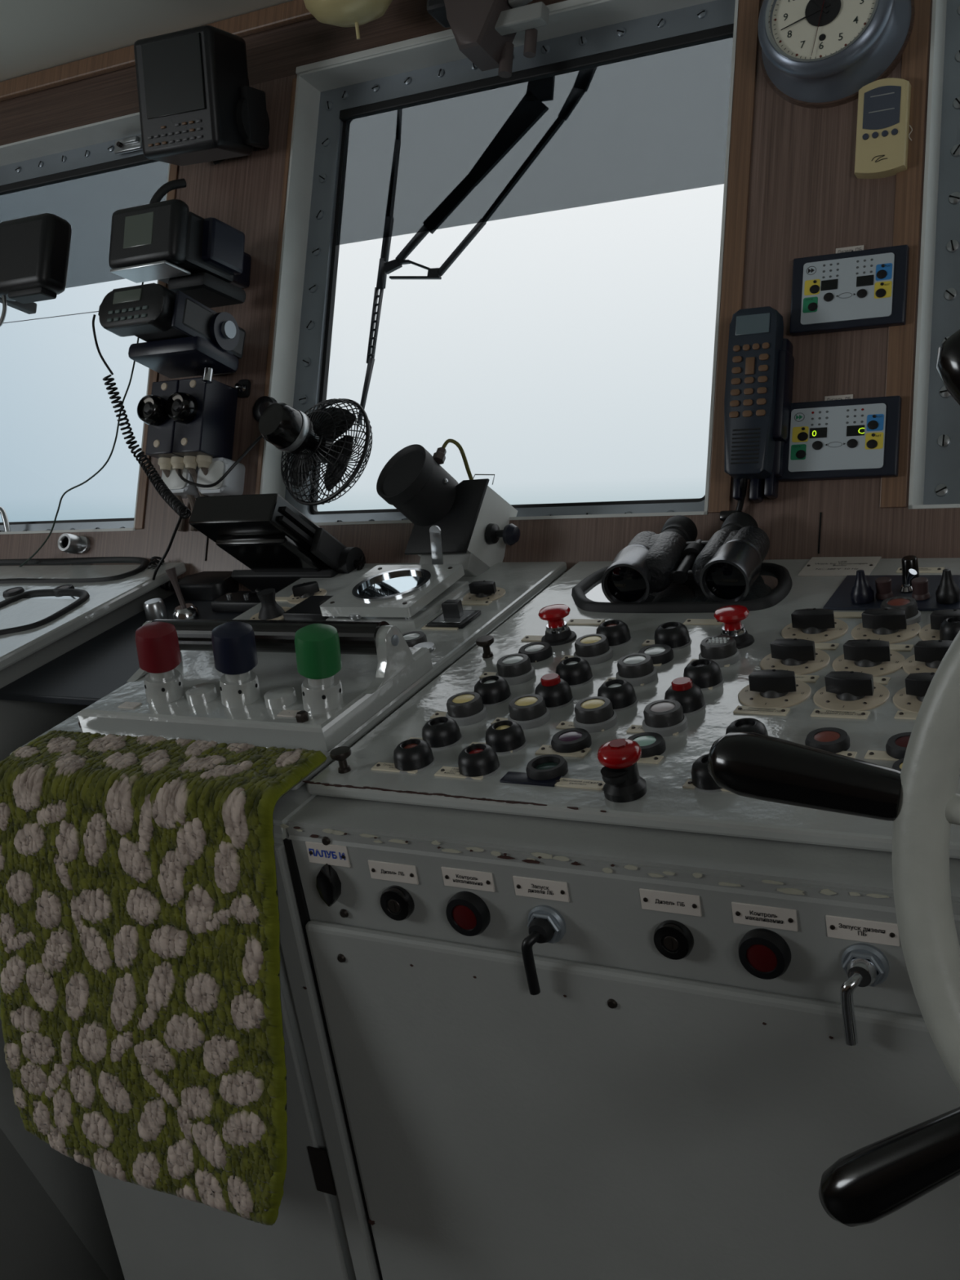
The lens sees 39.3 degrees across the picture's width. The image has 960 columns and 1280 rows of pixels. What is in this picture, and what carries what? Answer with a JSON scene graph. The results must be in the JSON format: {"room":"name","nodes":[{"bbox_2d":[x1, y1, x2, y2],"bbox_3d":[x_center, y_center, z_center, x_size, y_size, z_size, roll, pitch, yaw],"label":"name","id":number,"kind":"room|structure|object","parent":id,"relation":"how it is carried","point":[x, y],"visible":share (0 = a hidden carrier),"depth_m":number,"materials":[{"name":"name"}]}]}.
{"room":"control cabin","nodes":[
{"label":"control cabin","id":0,"kind":"room"},
{"bbox_2d":[0,0,293,81],"bbox_3d":[-0.822,-0.761,0.199,5.150,0.040,3.660,1,6,30],"label":"ceiling","id":1,"kind":"structure","parent":0,"point":[36,35],"depth_m":2.02,"materials":[{"name":"white paint"}]},
{"bbox_2d":[303,0,392,39],"bbox_3d":[-0.175,-0.862,1.785,0.122,0.122,0.121,3,7,42],"label":"ceiling lamp","id":2,"kind":"object","parent":1,"relation":"attached to","point":[341,13],"visible":1,"depth_m":1.76,"materials":[{"name":"beige glass"}]},
{"bbox_2d":[0,0,566,146],"bbox_3d":[0.102,-0.870,1.764,5.150,0.136,0.076,1,6,30],"label":"wall","id":3,"kind":"structure","parent":0,"point":[276,53],"depth_m":1.99,"materials":[{"name":"brown wood"}]},
{"bbox_2d":[0,0,314,102],"bbox_3d":[0.089,-0.903,1.740,5.150,0.031,0.017,1,6,30],"label":"trim","id":4,"kind":"structure","parent":3,"relation":"attached to","point":[295,11],"depth_m":2.13,"materials":[{"name":"brown wood"}]},
{"bbox_2d":[295,0,601,74],"bbox_3d":[0.023,-0.815,1.772,0.668,0.010,0.006,1,6,30],"label":"trim","id":5,"kind":"structure","parent":3,"relation":"attached to","point":[566,4],"depth_m":1.85,"materials":[{"name":"white paint"}]},
{"bbox_2d":[426,0,549,78],"bbox_3d":[0.013,-0.806,1.738,0.167,0.146,0.088,1,6,30],"label":"motor","id":6,"kind":"object","parent":3,"relation":"attached to","point":[484,31],"visible":1,"depth_m":1.71,"materials":[{"name":"grey metal"}]},
{"bbox_2d":[0,0,959,592],"bbox_3d":[0.069,-0.429,1.726,5.150,0.754,0.208,1,6,30],"label":"wall","id":7,"kind":"structure","parent":0,"point":[806,198],"depth_m":1.55,"materials":[{"name":"brown wood"}]},
{"bbox_2d":[0,213,71,326],"bbox_3d":[-0.694,-0.529,2.019,0.110,0.154,0.380,-5,6,-27],"label":"monitor","id":8,"kind":"object","parent":7,"relation":"hanging from","point":[34,250],"visible":1,"depth_m":1.88,"materials":[{"name":"black plastic"}]},
{"bbox_2d":[57,533,90,554],"bbox_3d":[-0.624,-0.147,2.050,0.052,0.032,0.033,1,6,30],"label":"wall socket","id":9,"kind":"object","parent":7,"relation":"attached to","point":[68,543],"visible":1,"depth_m":2.04,"materials":[{"name":"silver metal"}]},
{"bbox_2d":[19,282,143,566],"bbox_3d":[-0.618,-0.327,2.013,0.234,0.439,0.097,-1,6,7],"label":"cable","id":10,"kind":"object","parent":7,"relation":"attached to","point":[134,362],"visible":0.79,"depth_m":1.99,"materials":[{"name":"grey plastic"}]},
{"bbox_2d":[0,111,169,534],"bbox_3d":[-0.811,-0.497,2.261,0.788,0.664,0.208,1,6,30],"label":"window","id":11,"kind":"structure","parent":7,"relation":"in","point":[76,175],"depth_m":2.21,"materials":[{"name":"glass"}]},
{"bbox_2d":[0,506,10,531],"bbox_3d":[-0.811,-0.195,2.208,0.114,0.050,0.010,1,6,31],"label":"handle","id":12,"kind":"object","parent":11,"relation":"attached to","point":[5,519],"visible":0.82,"depth_m":2.18,"materials":[{"name":"silver metal"}]},
{"bbox_2d":[114,134,142,155],"bbox_3d":[-0.566,-0.797,2.163,0.060,0.022,0.016,1,6,30],"label":"latch","id":13,"kind":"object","parent":11,"relation":"attached to","point":[131,144],"depth_m":2.16,"materials":[{"name":"grey metal"}]},
{"bbox_2d":[134,163,178,528],"bbox_3d":[-0.483,-0.488,2.026,0.016,0.636,0.139,1,6,30],"label":"trim","id":14,"kind":"structure","parent":7,"relation":"attached to","point":[173,173],"depth_m":2.01,"materials":[{"name":"brown wood"}]},
{"bbox_2d":[97,283,245,383],"bbox_3d":[-0.409,-0.417,1.861,0.140,0.127,0.192,2,7,33],"label":"radio","id":15,"kind":"object","parent":7,"relation":"attached to","point":[184,337],"visible":1,"depth_m":1.81,"materials":[{"name":"black plastic"}]},
{"bbox_2d":[92,314,191,519],"bbox_3d":[-0.436,-0.301,1.799,0.178,0.280,0.057,3,7,40],"label":"coiled cord","id":16,"kind":"object","parent":15,"relation":"hanging from","point":[161,487],"visible":1,"depth_m":1.83,"materials":[{"name":"black plastic"}]},
{"bbox_2d":[108,178,251,307],"bbox_3d":[-0.395,-0.550,1.858,0.132,0.168,0.214,3,7,41],"label":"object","id":17,"kind":"object","parent":7,"relation":"attached to","point":[206,260],"visible":1,"depth_m":1.81,"materials":[{"name":"black plastic"}]},
{"bbox_2d":[110,260,191,283],"bbox_3d":[-0.444,-0.495,1.810,0.100,0.004,0.050,1,-4,30],"label":"mounting bracket","id":18,"kind":"object","parent":17,"relation":"on","point":[135,271],"depth_m":1.80,"materials":[{"name":"silver metal"}]},
{"bbox_2d":[161,465,199,498],"bbox_3d":[-0.426,-0.233,1.938,0.054,0.057,0.049,1,6,30],"label":"junction box","id":19,"kind":"object","parent":7,"relation":"attached to","point":[174,482],"visible":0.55,"depth_m":1.92,"materials":[{"name":"grey plastic"}]},
{"bbox_2d":[137,377,238,531],"bbox_3d":[-0.414,-0.262,1.914,0.108,0.214,0.102,1,6,30],"label":"switch box","id":20,"kind":"object","parent":7,"relation":"attached to","point":[191,421],"visible":0.88,"depth_m":1.89,"materials":[{"name":"black plastic"}]},
{"bbox_2d":[133,25,269,165],"bbox_3d":[-0.392,-0.771,1.942,0.150,0.179,0.158,1,6,27],"label":"monitor","id":21,"kind":"object","parent":7,"relation":"attached to","point":[197,104],"visible":0.99,"depth_m":1.88,"materials":[{"name":"black plastic"}]},
{"bbox_2d":[204,537,208,560],"bbox_3d":[-0.392,-0.136,1.928,0.002,0.045,0.011,1,6,30],"label":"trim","id":22,"kind":"structure","parent":7,"relation":"attached to","point":[206,537],"depth_m":1.93,"materials":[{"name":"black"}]},
{"bbox_2d":[196,457,244,496],"bbox_3d":[-0.367,-0.229,1.904,0.054,0.057,0.049,1,6,30],"label":"junction box","id":23,"kind":"object","parent":7,"relation":"attached to","point":[233,484],"visible":0.84,"depth_m":1.89,"materials":[{"name":"grey plastic"}]},
{"bbox_2d":[235,378,250,398],"bbox_3d":[-0.341,-0.359,1.919,0.020,0.026,0.021,1,6,30],"label":"toggle switch","id":24,"kind":"object","parent":7,"relation":"attached to","point":[243,386],"visible":1,"depth_m":1.92,"materials":[{"name":"black plastic"}]},
{"bbox_2d":[177,395,372,505],"bbox_3d":[-0.295,-0.261,1.844,0.146,0.157,0.367,-7,7,-40],"label":"fan","id":25,"kind":"object","parent":7,"relation":"attached to","point":[312,436],"visible":1,"depth_m":1.75,"materials":[{"name":"black metal"}]},
{"bbox_2d":[255,78,297,493],"bbox_3d":[-0.292,-0.486,1.914,0.007,0.641,0.140,1,6,30],"label":"trim","id":26,"kind":"structure","parent":7,"relation":"attached to","point":[294,80],"depth_m":1.92,"materials":[{"name":"brown wood"}]},
{"bbox_2d":[259,0,738,525],"bbox_3d":[0.017,-0.477,1.774,0.667,0.664,0.208,1,6,30],"label":"window","id":27,"kind":"structure","parent":7,"relation":"in","point":[616,100],"depth_m":1.82,"materials":[{"name":"white paint"}]},
{"bbox_2d":[356,221,487,424],"bbox_3d":[0.001,-0.564,1.935,0.366,0.490,0.097,0,6,16],"label":"windshield wiper","id":28,"kind":"object","parent":27,"relation":"attached to","point":[386,267],"depth_m":1.96,"materials":[{"name":"black metal"}]},
{"bbox_2d":[720,510,742,521],"bbox_3d":[0.286,-0.141,1.526,0.026,0.013,0.013,1,6,30],"label":"clip","id":29,"kind":"object","parent":7,"relation":"attached to","point":[724,514],"visible":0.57,"depth_m":1.52,"materials":[{"name":"black plastic"}]},
{"bbox_2d":[707,0,759,512],"bbox_3d":[0.297,-0.469,1.567,0.026,0.636,0.139,1,6,30],"label":"window frame","id":30,"kind":"structure","parent":7,"relation":"attached to","point":[737,200],"depth_m":1.57,"materials":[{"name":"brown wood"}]},
{"bbox_2d":[724,306,794,502],"bbox_3d":[0.312,-0.262,1.503,0.064,0.216,0.082,1,6,30],"label":"telephone handset","id":31,"kind":"object","parent":7,"relation":"attached to","point":[759,376],"visible":1,"depth_m":1.49,"materials":[{"name":"black plastic"}]},
{"bbox_2d":[730,478,747,514],"bbox_3d":[0.294,-0.171,1.509,0.014,0.068,0.028,-5,6,-26],"label":"cord","id":32,"kind":"object","parent":31,"relation":"attached to","point":[743,482],"visible":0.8,"depth_m":1.51,"materials":[{"name":"black plastic"}]},
{"bbox_2d":[817,511,822,553],"bbox_3d":[0.373,-0.118,1.477,0.002,0.045,0.011,1,6,30],"label":"trim","id":33,"kind":"structure","parent":7,"relation":"attached to","point":[820,513],"depth_m":1.48,"materials":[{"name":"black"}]},
{"bbox_2d":[757,0,915,108],"bbox_3d":[0.393,-0.691,1.512,0.179,0.175,0.090,1,6,31],"label":"clock","id":34,"kind":"object","parent":7,"relation":"attached to","point":[815,54],"visible":1,"depth_m":1.49,"materials":[{"name":"grey metal"}]},
{"bbox_2d":[824,394,853,400],"bbox_3d":[0.396,-0.265,1.483,0.031,0.010,0.004,1,6,30],"label":"strip","id":35,"kind":"object","parent":7,"relation":"attached to","point":[849,396],"visible":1,"depth_m":1.48,"materials":[{"name":"beige"}]},
{"bbox_2d":[777,395,902,481],"bbox_3d":[0.393,-0.220,1.473,0.131,0.087,0.029,1,6,30],"label":"panel","id":36,"kind":"object","parent":7,"relation":"attached to","point":[854,438],"visible":1,"depth_m":1.46,"materials":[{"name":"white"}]},
{"bbox_2d":[789,244,909,336],"bbox_3d":[0.407,-0.386,1.486,0.126,0.087,0.029,1,6,30],"label":"panel","id":37,"kind":"object","parent":7,"relation":"attached to","point":[863,289],"visible":1,"depth_m":1.48,"materials":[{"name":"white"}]},
{"bbox_2d":[835,244,864,253],"bbox_3d":[0.411,-0.433,1.496,0.031,0.010,0.004,1,6,30],"label":"strip","id":38,"kind":"object","parent":7,"relation":"attached to","point":[855,247],"visible":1,"depth_m":1.50,"materials":[{"name":"beige"}]},
{"bbox_2d":[854,78,912,178],"bbox_3d":[0.447,-0.565,1.484,0.059,0.108,0.038,1,6,30],"label":"thermometer","id":39,"kind":"object","parent":7,"relation":"attached to","point":[882,128],"visible":1,"depth_m":1.48,"materials":[{"name":"beige plastic"}]},
{"bbox_2d":[880,0,930,507],"bbox_3d":[0.465,-0.445,1.466,0.028,0.597,0.130,1,6,30],"label":"trim","id":40,"kind":"structure","parent":7,"relation":"attached to","point":[906,229],"depth_m":1.46,"materials":[{"name":"brown wood"}]},
{"bbox_2d":[908,0,959,509],"bbox_3d":[0.824,-0.458,1.299,0.756,0.664,0.208,1,6,30],"label":"window","id":41,"kind":"structure","parent":7,"relation":"in","point":[935,460],"depth_m":1.48,"materials":[{"name":"white paint"}]},
{"bbox_3d":[-0.791,1.440,0.343,5.150,0.040,3.500,1,6,30],"label":"floor","id":42,"kind":"structure","parent":0,"visible":0},
{"bbox_2d":[0,556,186,1279],"bbox_3d":[-1.018,0.579,2.001,1.060,1.368,0.651,1,6,30],"label":"console","id":43,"kind":"object","parent":42,"relation":"on","point":[54,1224],"visible":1,"depth_m":1.78,"materials":[{"name":"grey metal"}]},
{"bbox_2d":[2,586,24,596],"bbox_3d":[-0.674,-0.068,1.944,0.031,0.017,0.031,1,6,30],"label":"lamp","id":44,"kind":"object","parent":43,"relation":"on","point":[13,591],"depth_m":1.94,"materials":[{"name":"grey"}]},
{"bbox_2d":[53,583,74,594],"bbox_3d":[-0.590,-0.070,1.906,0.031,0.017,0.031,1,6,30],"label":"lamp","id":45,"kind":"object","parent":43,"relation":"on","point":[64,588],"depth_m":1.90,"materials":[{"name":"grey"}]},
{"bbox_2d":[9,561,567,1279],"bbox_3d":[-0.168,0.604,1.528,0.396,1.355,0.590,1,6,30],"label":"control console","id":46,"kind":"object","parent":42,"relation":"on","point":[322,1230],"visible":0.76,"depth_m":1.33,"materials":[{"name":"grey paint"}]},
{"bbox_2d":[0,729,327,1225],"bbox_3d":[-0.304,0.301,1.261,0.355,0.411,0.092,1,6,30],"label":"mat","id":47,"kind":"object","parent":46,"relation":"hanging from","point":[141,1015],"visible":1,"depth_m":1.22,"materials":[{"name":"green fabric"}]},
{"bbox_2d":[77,618,432,751],"bbox_3d":[-0.231,0.032,1.370,0.338,0.115,0.188,1,6,30],"label":"lever","id":48,"kind":"object","parent":46,"relation":"on","point":[308,685],"visible":1,"depth_m":1.30,"materials":[{"name":"grey paint"}]},
{"bbox_2d":[287,581,326,604],"bbox_3d":[-0.216,-0.060,1.679,0.050,0.026,0.048,1,6,30],"label":"switch","id":49,"kind":"object","parent":46,"relation":"attached to","point":[300,593],"depth_m":1.67,"materials":[{"name":"grey plastic"}]},
{"bbox_2d":[319,524,469,629],"bbox_3d":[-0.099,-0.074,1.564,0.126,0.114,0.132,1,6,30],"label":"lever","id":50,"kind":"object","parent":46,"relation":"on","point":[405,597],"visible":0.96,"depth_m":1.54,"materials":[{"name":"grey paint"}]},
{"bbox_2d":[357,573,425,596],"bbox_3d":[-0.102,-0.060,1.562,0.084,0.005,0.084,1,25,30],"label":"mirror glass","id":51,"kind":"object","parent":50,"relation":"on","point":[398,583],"depth_m":1.57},
{"bbox_2d":[402,631,426,647],"bbox_3d":[-0.072,0.002,1.417,0.033,0.021,0.035,1,6,30],"label":"lamp","id":52,"kind":"object","parent":46,"relation":"attached to","point":[414,638],"depth_m":1.41,"materials":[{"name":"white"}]},
{"bbox_2d":[376,439,519,576],"bbox_3d":[-0.037,-0.157,1.665,0.177,0.184,0.120,-1,6,8],"label":"lamp","id":53,"kind":"object","parent":46,"relation":"on","point":[473,519],"visible":0.94,"depth_m":1.64,"materials":[{"name":"black plastic"}]},
{"bbox_2d":[426,600,481,628],"bbox_3d":[-0.029,-0.030,1.490,0.046,0.030,0.043,1,6,30],"label":"switch","id":54,"kind":"object","parent":46,"relation":"attached to","point":[452,615],"depth_m":1.48,"materials":[{"name":"black plastic"}]},
{"bbox_2d":[462,580,506,600],"bbox_3d":[0.005,-0.056,1.555,0.050,0.025,0.048,1,6,30],"label":"switch","id":55,"kind":"object","parent":46,"relation":"attached to","point":[483,590],"depth_m":1.55,"materials":[{"name":"grey plastic"}]},
{"bbox_2d":[280,555,959,1279],"bbox_3d":[0.610,0.620,1.064,1.502,1.361,0.600,1,6,30],"label":"control console","id":56,"kind":"object","parent":42,"relation":"on","point":[596,1006],"visible":0.99,"depth_m":1.07,"materials":[{"name":"grey metal"}]},
{"bbox_2d":[380,884,414,920],"bbox_3d":[-0.068,0.214,1.095,0.030,0.030,0.014,1,6,30],"label":"switch","id":57,"kind":"object","parent":56,"relation":"attached to","point":[397,901],"depth_m":1.09,"materials":[{"name":"grey plastic"}]},
{"bbox_2d":[445,691,487,726],"bbox_3d":[-0.013,0.063,1.234,0.039,0.028,0.038,1,6,30],"label":"lamp","id":58,"kind":"object","parent":56,"relation":"on","point":[468,708],"depth_m":1.22,"materials":[{"name":"brown"}]},
{"bbox_2d":[445,891,490,936],"bbox_3d":[-0.010,0.216,1.060,0.036,0.037,0.018,1,6,30],"label":"lamp","id":59,"kind":"object","parent":56,"relation":"attached to","point":[468,913],"depth_m":1.05,"materials":[{"name":"red"}]},
{"bbox_2d":[495,653,535,685],"bbox_3d":[0.034,0.028,1.303,0.039,0.028,0.039,1,6,30],"label":"lamp","id":60,"kind":"object","parent":56,"relation":"attached to","point":[517,669],"depth_m":1.29,"materials":[{"name":"white"}]},
{"bbox_2d":[507,693,550,729],"bbox_3d":[0.044,0.064,1.202,0.039,0.028,0.039,1,6,30],"label":"lamp","id":61,"kind":"object","parent":56,"relation":"on","point":[531,711],"depth_m":1.19,"materials":[{"name":"brown"}]},
{"bbox_2d":[518,641,552,662],"bbox_3d":[0.056,0.012,1.347,0.034,0.018,0.034,1,6,30],"label":"lamp","id":62,"kind":"object","parent":56,"relation":"attached to","point":[537,651],"depth_m":1.34,"materials":[{"name":"white"}]},
{"bbox_2d":[525,754,568,780],"bbox_3d":[0.055,0.105,1.098,0.034,0.018,0.034,1,6,30],"label":"lamp","id":63,"kind":"object","parent":56,"relation":"attached to","point":[538,766],"depth_m":1.09,"materials":[{"name":"teal"}]},
{"bbox_2d":[551,728,591,752],"bbox_3d":[0.077,0.086,1.138,0.034,0.018,0.034,1,6,30],"label":"lamp","id":64,"kind":"object","parent":56,"relation":"attached to","point":[562,740],"depth_m":1.13,"materials":[{"name":"purple"}]},
{"bbox_2d":[573,633,613,665],"bbox_3d":[0.111,0.009,1.315,0.039,0.028,0.039,1,6,30],"label":"lamp","id":65,"kind":"object","parent":56,"relation":"attached to","point":[597,649],"depth_m":1.30,"materials":[{"name":"brown"}]},
{"bbox_2d":[573,696,617,733],"bbox_3d":[0.100,0.064,1.170,0.039,0.028,0.038,1,6,30],"label":"lamp","id":66,"kind":"object","parent":56,"relation":"on","point":[595,714],"depth_m":1.16,"materials":[{"name":"brown plastic"}]},
{"bbox_2d":[600,766,627,777],"bbox_3d":[0.103,0.100,1.029,0.022,0.002,0.022,1,23,30],"label":"button","id":67,"kind":"object","parent":56,"relation":"on","point":[604,772],"depth_m":1.02,"materials":[{"name":"black plastic"}]},
{"bbox_2d":[616,653,657,686],"bbox_3d":[0.145,0.027,1.247,0.039,0.028,0.039,1,6,30],"label":"lamp","id":68,"kind":"object","parent":56,"relation":"attached to","point":[639,669],"depth_m":1.23,"materials":[{"name":"white"}]},
{"bbox_2d":[627,732,666,758],"bbox_3d":[0.135,0.087,1.104,0.034,0.018,0.034,1,6,30],"label":"lamp","id":69,"kind":"object","parent":56,"relation":"attached to","point":[652,744],"depth_m":1.10,"materials":[{"name":"green"}]},
{"bbox_2d":[638,644,673,664],"bbox_3d":[0.168,0.014,1.283,0.034,0.018,0.034,1,6,30],"label":"lamp","id":70,"kind":"object","parent":56,"relation":"attached to","point":[660,654],"depth_m":1.28,"materials":[{"name":"white"}]},
{"bbox_2d":[642,699,688,737],"bbox_3d":[0.156,0.066,1.138,0.039,0.028,0.038,1,6,30],"label":"lamp","id":71,"kind":"object","parent":56,"relation":"on","point":[664,717],"depth_m":1.12,"materials":[{"name":"grey plastic"}]},
{"bbox_2d":[653,920,693,959],"bbox_3d":[0.140,0.217,0.972,0.030,0.030,0.014,1,6,30],"label":"switch","id":72,"kind":"object","parent":56,"relation":"attached to","point":[673,940],"depth_m":0.97,"materials":[{"name":"black plastic"}]},
{"bbox_2d":[601,511,769,602],"bbox_3d":[0.229,-0.087,1.449,0.161,0.097,0.159,1,6,26],"label":"binoculars","id":73,"kind":"object","parent":56,"relation":"on","point":[726,566],"visible":1,"depth_m":1.42,"materials":[{"name":"black plastic"}]},
{"bbox_2d":[698,635,740,667],"bbox_3d":[0.223,0.010,1.252,0.039,0.028,0.039,1,6,30],"label":"lamp","id":74,"kind":"object","parent":56,"relation":"attached to","point":[724,650],"depth_m":1.24,"materials":[{"name":"white"}]},
{"bbox_2d":[737,928,791,979],"bbox_3d":[0.198,0.219,0.937,0.036,0.037,0.018,1,6,30],"label":"lamp","id":75,"kind":"object","parent":56,"relation":"attached to","point":[763,953],"depth_m":0.93,"materials":[{"name":"red"}]},
{"bbox_2d":[737,669,811,707],"bbox_3d":[0.254,0.041,1.160,0.062,0.031,0.060,1,6,30],"label":"switch","id":76,"kind":"object","parent":56,"relation":"attached to","point":[766,688],"depth_m":1.15,"materials":[{"name":"grey plastic"}]},
{"bbox_2d":[760,638,830,675],"bbox_3d":[0.285,0.014,1.216,0.062,0.031,0.060,1,6,30],"label":"switch","id":77,"kind":"object","parent":56,"relation":"attached to","point":[802,656],"depth_m":1.21,"materials":[{"name":"grey plastic"}]},
{"bbox_2d":[781,608,848,643],"bbox_3d":[0.318,-0.015,1.276,0.062,0.031,0.060,1,6,30],"label":"switch","id":78,"kind":"object","parent":56,"relation":"attached to","point":[819,625],"depth_m":1.27,"materials":[{"name":"grey plastic"}]},
{"bbox_2d":[804,727,850,753],"bbox_3d":[0.272,0.079,1.052,0.034,0.018,0.034,1,6,30],"label":"lamp","id":79,"kind":"object","parent":56,"relation":"attached to","point":[833,740],"depth_m":1.05,"materials":[{"name":"red"}]},
{"bbox_2d":[813,671,889,711],"bbox_3d":[0.311,0.042,1.128,0.062,0.031,0.060,1,6,30],"label":"switch","id":80,"kind":"object","parent":56,"relation":"attached to","point":[835,691],"depth_m":1.12,"materials":[{"name":"grey plastic"}]},
{"bbox_2d":[831,639,905,676],"bbox_3d":[0.342,0.015,1.184,0.062,0.031,0.060,1,6,30],"label":"switch","id":81,"kind":"object","parent":56,"relation":"attached to","point":[877,658],"depth_m":1.18,"materials":[{"name":"grey plastic"}]},
{"bbox_2d":[850,608,920,644],"bbox_3d":[0.376,-0.014,1.244,0.062,0.031,0.060,1,6,30],"label":"switch","id":82,"kind":"object","parent":56,"relation":"attached to","point":[892,625],"depth_m":1.24,"materials":[{"name":"grey plastic"}]},
{"bbox_2d":[891,758,903,771],"bbox_3d":[0.316,0.096,0.985,0.029,0.017,0.029,1,6,30],"label":"lamp","id":83,"kind":"object","parent":56,"relation":"attached to","point":[896,763],"depth_m":0.99,"materials":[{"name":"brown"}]},
{"bbox_2d":[885,732,911,759],"bbox_3d":[0.326,0.081,1.020,0.034,0.018,0.034,1,6,30],"label":"lamp","id":84,"kind":"object","parent":56,"relation":"attached to","point":[896,744],"depth_m":1.02,"materials":[{"name":"red"}]},
{"bbox_2d":[880,595,921,625],"bbox_3d":[0.394,-0.026,1.261,0.039,0.028,0.039,1,6,30],"label":"lamp","id":85,"kind":"object","parent":56,"relation":"on","point":[908,605],"depth_m":1.25,"materials":[{"name":"brown plastic"}]},
{"bbox_2d":[893,672,935,712],"bbox_3d":[0.369,0.042,1.097,0.062,0.031,0.060,1,6,30],"label":"switch","id":86,"kind":"object","parent":56,"relation":"attached to","point":[909,691],"depth_m":1.10,"materials":[{"name":"grey plastic"}]},
{"bbox_2d":[902,640,952,674],"bbox_3d":[0.395,0.015,1.155,0.062,0.031,0.060,1,6,30],"label":"switch","id":87,"kind":"object","parent":56,"relation":"attached to","point":[924,656],"depth_m":1.15,"materials":[{"name":"grey plastic"}]},
{"bbox_2d":[918,608,959,640],"bbox_3d":[0.428,-0.013,1.213,0.062,0.031,0.060,1,6,30],"label":"switch","id":88,"kind":"object","parent":56,"relation":"attached to","point":[940,624],"depth_m":1.21,"materials":[{"name":"grey plastic"}]},
{"bbox_2d":[707,329,959,1226],"bbox_3d":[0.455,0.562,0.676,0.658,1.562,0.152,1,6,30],"label":"wheel","id":89,"kind":"object","parent":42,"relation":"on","point":[865,1185],"visible":1,"depth_m":0.69,"materials":[{"name":"paint"}]},
{"bbox_3d":[0.061,0.592,1.755,5.150,1.320,0.030,1,6,30],"label":"wall","id":90,"kind":"structure","parent":0,"visible":0},
{"bbox_2d":[0,591,277,705],"bbox_3d":[-0.407,0.001,1.750,0.255,0.117,0.356,1,6,30],"label":"control console","id":91,"kind":"object","parent":90,"relation":"attached to","point":[99,666],"depth_m":1.71,"materials":[{"name":"grey metal"}]},
{"bbox_2d":[164,567,199,619],"bbox_3d":[-0.398,-0.062,1.808,0.038,0.074,0.036,0,6,22],"label":"toggle","id":92,"kind":"object","parent":91,"relation":"on","point":[184,611],"visible":0.94,"depth_m":1.80,"materials":[{"name":"silver metal"}]},
{"bbox_2d":[147,555,239,599],"bbox_3d":[-0.412,-0.089,1.912,0.152,0.061,0.060,1,6,30],"label":"microphone","id":93,"kind":"object","parent":91,"relation":"on","point":[203,585],"visible":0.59,"depth_m":1.88,"materials":[{"name":"black plastic"}]},
{"bbox_2d":[188,493,365,591],"bbox_3d":[-0.262,-0.125,1.756,0.196,0.131,0.166,1,6,30],"label":"monitor","id":94,"kind":"object","parent":91,"relation":"on","point":[280,545],"visible":0.91,"depth_m":1.72,"materials":[{"name":"black plastic"}]},
{"bbox_2d":[151,516,182,580],"bbox_3d":[-0.419,-0.123,1.813,0.012,0.088,0.122,-5,7,-33],"label":"cord","id":95,"kind":"object","parent":94,"relation":"hanging from","point":[165,554],"visible":1,"depth_m":1.83,"materials":[{"name":"black plastic"}]},
{"label":"outside","id":96,"kind":"structure","parent":0,"visible":0},
{"bbox_2d":[3,311,98,323],"bbox_3d":[-0.854,-0.694,2.854,0.744,0.009,0.002,1,6,31],"label":"wire","id":97,"kind":"object","parent":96,"point":[95,311],"visible":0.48,"depth_m":2.90,"materials":[{"name":"black"}]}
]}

